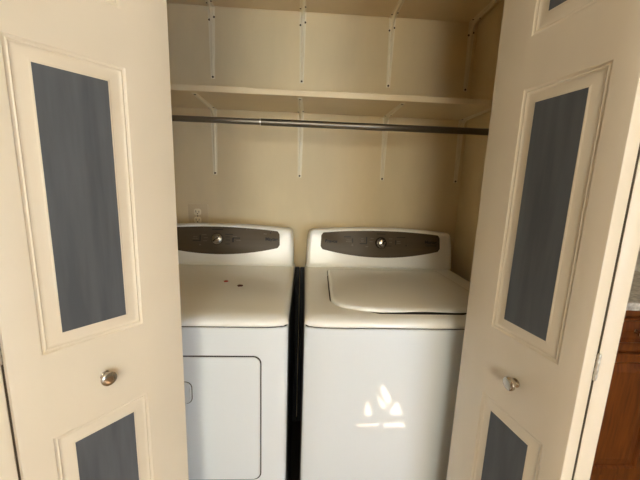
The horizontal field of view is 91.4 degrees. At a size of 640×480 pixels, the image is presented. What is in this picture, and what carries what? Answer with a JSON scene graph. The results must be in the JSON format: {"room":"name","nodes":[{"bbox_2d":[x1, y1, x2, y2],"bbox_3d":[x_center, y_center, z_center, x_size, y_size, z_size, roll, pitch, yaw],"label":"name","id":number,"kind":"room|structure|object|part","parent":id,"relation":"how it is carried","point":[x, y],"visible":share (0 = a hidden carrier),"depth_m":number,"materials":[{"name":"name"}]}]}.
{"room":"laundry closet","nodes":[
{"label":"laundry closet","id":0,"kind":"room"},
{"bbox_2d":[0,0,188,479],"bbox_3d":[-0.540,0.151,0.626,0.424,2.020,0.250,1,10,-3],"label":"door","id":1,"kind":"structure","parent":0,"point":[92,370],"depth_m":0.58,"materials":[{"name":"paint"}]},
{"bbox_3d":[-0.429,-0.062,0.570,0.004,0.453,0.106,9,12,35],"label":"painted panel","id":2,"kind":"part","parent":1,"relation":"part of","materials":[{"name":"paint"}]},
{"bbox_3d":[-0.453,0.638,0.693,0.004,0.511,0.106,9,12,35],"label":"painted panel","id":3,"kind":"part","parent":1,"relation":"part of","materials":[{"name":"paint"}]},
{"bbox_3d":[-0.420,0.277,0.622,0.010,0.029,0.029,9,12,35],"label":"knob","id":4,"kind":"part","parent":1,"relation":"part of","materials":[{"name":"silver metal"}]},
{"bbox_2d":[289,417,299,479],"bbox_3d":[-0.099,1.071,1.390,1.568,0.004,0.769,1,10,-3],"label":"floor","id":5,"kind":"structure","parent":0,"point":[294,470],"depth_m":1.53,"materials":[{"name":"brown"}]},
{"bbox_2d":[177,223,299,479],"bbox_3d":[-0.473,0.514,1.274,0.751,1.106,0.701,1,10,-3],"label":"dryer","id":6,"kind":"object","parent":5,"relation":"on","point":[240,344],"visible":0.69,"depth_m":0.96,"materials":[{"name":"white metal"}]},
{"bbox_3d":[-0.452,0.446,0.911,0.152,0.068,0.008,1,10,-3],"label":"door pull","id":7,"kind":"part","parent":6,"relation":"part of","materials":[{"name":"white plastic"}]},
{"bbox_3d":[-0.456,0.539,0.933,0.550,0.415,0.009,1,10,-3],"label":"door","id":8,"kind":"part","parent":6,"relation":"part of","materials":[{"name":"white metal"}]},
{"bbox_3d":[-0.468,0.002,1.427,0.566,0.125,0.023,1,10,-3],"label":"control panel","id":9,"kind":"part","parent":6,"relation":"part of","materials":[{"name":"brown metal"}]},
{"bbox_3d":[-0.124,0.614,1.323,0.003,0.854,0.609,1,10,-3],"label":"panel","id":10,"kind":"part","parent":6,"relation":"part of","materials":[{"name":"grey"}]},
{"bbox_2d":[297,227,469,479],"bbox_3d":[0.281,0.532,1.319,0.751,1.106,0.691,1,10,-3],"label":"washing machine","id":11,"kind":"object","parent":5,"relation":"on","point":[383,310],"visible":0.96,"depth_m":0.98,"materials":[{"name":"white metal"}]},
{"bbox_3d":[-0.076,0.615,1.325,0.003,0.854,0.609,1,10,-3],"label":"panel","id":12,"kind":"part","parent":11,"relation":"part of","materials":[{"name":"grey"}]},
{"bbox_3d":[0.285,0.021,1.467,0.566,0.125,0.023,1,10,-3],"label":"control panel","id":13,"kind":"part","parent":11,"relation":"part of","materials":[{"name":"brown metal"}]},
{"bbox_3d":[0.296,0.181,1.192,0.533,0.018,0.470,1,10,-3],"label":"lid","id":14,"kind":"part","parent":11,"relation":"part of","materials":[{"name":"white metal"}]},
{"bbox_2d":[167,3,477,416],"bbox_3d":[-0.079,-0.202,1.597,1.650,2.440,0.080,1,10,-3],"label":"wall","id":15,"kind":"structure","parent":0,"point":[257,181],"depth_m":1.50,"materials":[{"name":"paint"}]},
{"bbox_2d":[188,204,208,222],"bbox_3d":[-0.601,-0.119,1.542,0.095,0.117,0.009,1,10,-3],"label":"wall outlet","id":16,"kind":"object","parent":15,"relation":"attached to","point":[198,213],"visible":0.88,"depth_m":1.54,"materials":[{"name":"beige plastic"}]},
{"bbox_2d":[194,217,200,222],"bbox_3d":[-0.604,-0.099,1.542,0.034,0.032,0.003,1,10,-3],"label":"receptacle","id":17,"kind":"object","parent":16,"relation":"attached to","point":[196,219],"depth_m":1.54,"materials":[{"name":"beige plastic"}]},
{"bbox_2d":[194,209,200,214],"bbox_3d":[-0.603,-0.138,1.535,0.034,0.032,0.003,1,10,-3],"label":"receptacle","id":18,"kind":"object","parent":16,"relation":"attached to","point":[196,211],"depth_m":1.53,"materials":[{"name":"beige plastic"}]},
{"bbox_2d":[192,93,216,174],"bbox_3d":[-0.497,-0.443,1.358,0.031,0.302,0.270,1,10,-3],"label":"shelf bracket","id":19,"kind":"object","parent":15,"relation":"attached to","point":[213,110],"visible":0.8,"depth_m":1.48,"materials":[{"name":"white metal"}]},
{"bbox_3d":[-0.492,-0.585,1.332,0.031,0.009,0.268,1,10,-3],"label":"shelf arm","id":20,"kind":"part","parent":19,"relation":"part of","materials":[{"name":"beige paint"}]},
{"bbox_3d":[-0.503,-0.465,1.485,0.031,0.300,0.009,1,10,-3],"label":"wall leg","id":21,"kind":"part","parent":19,"relation":"part of","materials":[{"name":"beige paint"}]},
{"bbox_2d":[205,0,214,78],"bbox_3d":[-0.482,-0.870,1.283,0.031,0.302,0.270,1,10,-3],"label":"shelf bracket","id":22,"kind":"object","parent":15,"relation":"attached to","point":[211,8],"visible":1,"depth_m":1.40,"materials":[{"name":"white metal"}]},
{"bbox_3d":[-0.488,-0.891,1.410,0.031,0.300,0.009,1,10,-3],"label":"wall leg","id":23,"kind":"part","parent":22,"relation":"part of","materials":[{"name":"beige paint"}]},
{"bbox_2d":[298,98,303,177],"bbox_3d":[-0.089,-0.433,1.380,0.031,0.302,0.270,1,10,-3],"label":"shelf bracket","id":24,"kind":"object","parent":15,"relation":"attached to","point":[300,100],"visible":0.79,"depth_m":1.50,"materials":[{"name":"beige metal"}]},
{"bbox_3d":[-0.085,-0.575,1.353,0.031,0.009,0.268,1,10,-3],"label":"shelf arm","id":25,"kind":"part","parent":24,"relation":"part of","materials":[{"name":"beige paint"}]},
{"bbox_2d":[300,0,306,82],"bbox_3d":[-0.075,-0.860,1.305,0.031,0.302,0.270,1,10,-3],"label":"shelf bracket","id":26,"kind":"object","parent":15,"relation":"attached to","point":[303,11],"visible":1,"depth_m":1.42,"materials":[{"name":"white metal"}]},
{"bbox_3d":[-0.070,-1.001,1.278,0.031,0.009,0.268,1,10,-3],"label":"shelf arm","id":27,"kind":"part","parent":26,"relation":"part of","materials":[{"name":"beige paint"}]},
{"bbox_2d":[170,84,491,119],"bbox_3d":[-0.056,-0.588,1.342,1.566,0.022,0.288,1,10,-3],"label":"closet shelf","id":28,"kind":"object","parent":15,"relation":"attached to","point":[220,97],"visible":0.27,"depth_m":1.28,"materials":[{"name":"paint"}]},
{"bbox_2d":[166,0,500,22],"bbox_3d":[-0.041,-1.015,1.267,1.566,0.022,0.288,1,10,-3],"label":"closet shelf","id":29,"kind":"object","parent":15,"relation":"attached to","point":[445,10],"visible":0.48,"depth_m":1.36,"materials":[{"name":"paint"}]},
{"bbox_2d":[380,103,404,179],"bbox_3d":[0.320,-0.423,1.401,0.031,0.302,0.270,1,10,-3],"label":"shelf bracket","id":30,"kind":"object","parent":15,"relation":"attached to","point":[386,117],"visible":0.81,"depth_m":1.52,"materials":[{"name":"white metal"}]},
{"bbox_3d":[0.314,-0.444,1.527,0.031,0.300,0.009,1,10,-3],"label":"wall leg","id":31,"kind":"part","parent":30,"relation":"part of","materials":[{"name":"beige paint"}]},
{"bbox_3d":[0.325,-0.565,1.375,0.031,0.009,0.268,1,10,-3],"label":"shelf arm","id":32,"kind":"part","parent":30,"relation":"part of","materials":[{"name":"beige paint"}]},
{"bbox_2d":[386,0,404,87],"bbox_3d":[0.334,-0.849,1.326,0.031,0.302,0.270,1,10,-3],"label":"shelf bracket","id":33,"kind":"object","parent":15,"relation":"attached to","point":[392,19],"visible":1,"depth_m":1.44,"materials":[{"name":"beige metal"}]},
{"bbox_3d":[0.328,-0.871,1.452,0.031,0.300,0.009,1,10,-3],"label":"wall leg","id":34,"kind":"part","parent":33,"relation":"part of","materials":[{"name":"beige paint"}]},
{"bbox_3d":[0.339,-0.991,1.300,0.031,0.009,0.268,1,10,-3],"label":"shelf arm","id":35,"kind":"part","parent":33,"relation":"part of","materials":[{"name":"beige paint"}]},
{"bbox_2d":[451,0,504,281],"bbox_3d":[0.745,-0.108,1.221,0.040,2.440,0.770,1,10,-3],"label":"wall","id":36,"kind":"structure","parent":0,"point":[489,26],"depth_m":1.44,"materials":[{"name":"paint"}]},
{"bbox_2d":[453,107,491,182],"bbox_3d":[0.694,-0.414,1.421,0.031,0.302,0.270,1,10,-3],"label":"shelf bracket","id":37,"kind":"object","parent":36,"relation":"attached to","point":[462,122],"visible":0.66,"depth_m":1.54,"materials":[{"name":"white metal"}]},
{"bbox_3d":[0.688,-0.435,1.547,0.031,0.300,0.009,1,10,-3],"label":"wall leg","id":38,"kind":"part","parent":37,"relation":"part of","materials":[{"name":"beige paint"}]},
{"bbox_3d":[0.699,-0.556,1.394,0.031,0.009,0.268,1,10,-3],"label":"shelf arm","id":39,"kind":"part","parent":37,"relation":"part of","materials":[{"name":"beige paint"}]},
{"bbox_2d":[463,0,497,91],"bbox_3d":[0.709,-0.840,1.346,0.031,0.302,0.270,1,10,-3],"label":"shelf bracket","id":40,"kind":"object","parent":36,"relation":"attached to","point":[472,23],"visible":1,"depth_m":1.46,"materials":[{"name":"white metal"}]},
{"bbox_3d":[0.703,-0.861,1.472,0.031,0.300,0.009,1,10,-3],"label":"wall leg","id":41,"kind":"part","parent":40,"relation":"part of","materials":[{"name":"beige paint"}]},
{"bbox_3d":[0.714,-0.982,1.319,0.031,0.009,0.268,1,10,-3],"label":"shelf arm","id":42,"kind":"part","parent":40,"relation":"part of","materials":[{"name":"beige paint"}]},
{"bbox_2d":[589,247,639,479],"bbox_3d":[-0.727,-0.070,0.720,3.020,2.440,0.090,1,10,-3],"label":"wall","id":43,"kind":"structure","parent":0,"point":[639,247],"depth_m":0.81,"materials":[{"name":"beige paint"}]},
{"bbox_2d":[446,0,639,479],"bbox_3d":[0.467,0.177,0.671,0.154,2.020,0.293,1,10,-3],"label":"door","id":44,"kind":"structure","parent":43,"relation":"in","point":[557,242],"depth_m":0.58,"materials":[{"name":"paint"}]},
{"bbox_3d":[0.405,0.661,0.728,0.004,0.511,0.101,0,10,-12],"label":"painted panel","id":45,"kind":"part","parent":44,"relation":"part of","materials":[{"name":"paint"}]},
{"bbox_3d":[0.398,0.303,0.658,0.010,0.029,0.029,0,10,-12],"label":"knob","id":46,"kind":"part","parent":44,"relation":"part of","materials":[{"name":"silver metal"}]},
{"bbox_3d":[0.410,0.303,0.660,0.014,0.024,0.024,0,10,-12],"label":"knob","id":47,"kind":"part","parent":44,"relation":"part of","materials":[{"name":"silver metal"}]},
{"bbox_3d":[0.429,-0.039,0.605,0.004,0.453,0.101,0,10,-12],"label":"painted panel","id":48,"kind":"part","parent":44,"relation":"part of","materials":[{"name":"paint"}]},
{"bbox_3d":[0.446,-0.536,0.518,0.004,0.232,0.101,0,10,-12],"label":"painted panel","id":49,"kind":"part","parent":44,"relation":"part of","materials":[{"name":"paint"}]},
{"bbox_2d":[635,248,639,270],"bbox_3d":[1.826,-0.174,1.805,2.175,2.440,0.060,1,10,-3],"label":"wall","id":50,"kind":"structure","parent":0,"point":[637,268],"depth_m":1.83,"materials":[{"name":"paint"}]},
{"bbox_3d":[0.382,1.419,-0.314,5.200,0.060,4.650,1,10,-3],"label":"floor","id":51,"kind":"structure","parent":0,"visible":0},
{"bbox_2d":[590,311,639,479],"bbox_3d":[1.196,0.645,1.546,0.918,0.875,0.668,1,10,-3],"label":"base cabinet","id":52,"kind":"object","parent":51,"relation":"on","point":[617,455],"visible":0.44,"depth_m":1.25,"materials":[{"name":"brown wood"}]},
{"bbox_3d":[1.241,0.345,1.194,0.820,0.100,0.018,1,10,-3],"label":"drawer","id":53,"kind":"part","parent":52,"relation":"part of","materials":[{"name":"brown wood"}]},
{"bbox_2d":[626,270,639,310],"bbox_3d":[1.220,0.194,1.481,0.940,0.033,0.645,1,10,-3],"label":"countertop","id":54,"kind":"structure","parent":52,"relation":"on","point":[633,304],"depth_m":1.24,"materials":[{"name":"stone"}]},
{"bbox_3d":[-0.862,-0.148,1.137,0.040,2.440,0.770,1,10,-3],"label":"wall","id":55,"kind":"structure","parent":0,"visible":0},
{"bbox_2d":[172,115,488,134],"bbox_3d":[-0.053,-0.454,1.221,1.569,0.044,0.044,1,10,-3],"label":"hanging rod","id":56,"kind":"object","parent":55,"relation":"attached to","point":[181,118],"visible":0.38,"depth_m":1.22,"materials":[{"name":"silver metal"}]}
]}

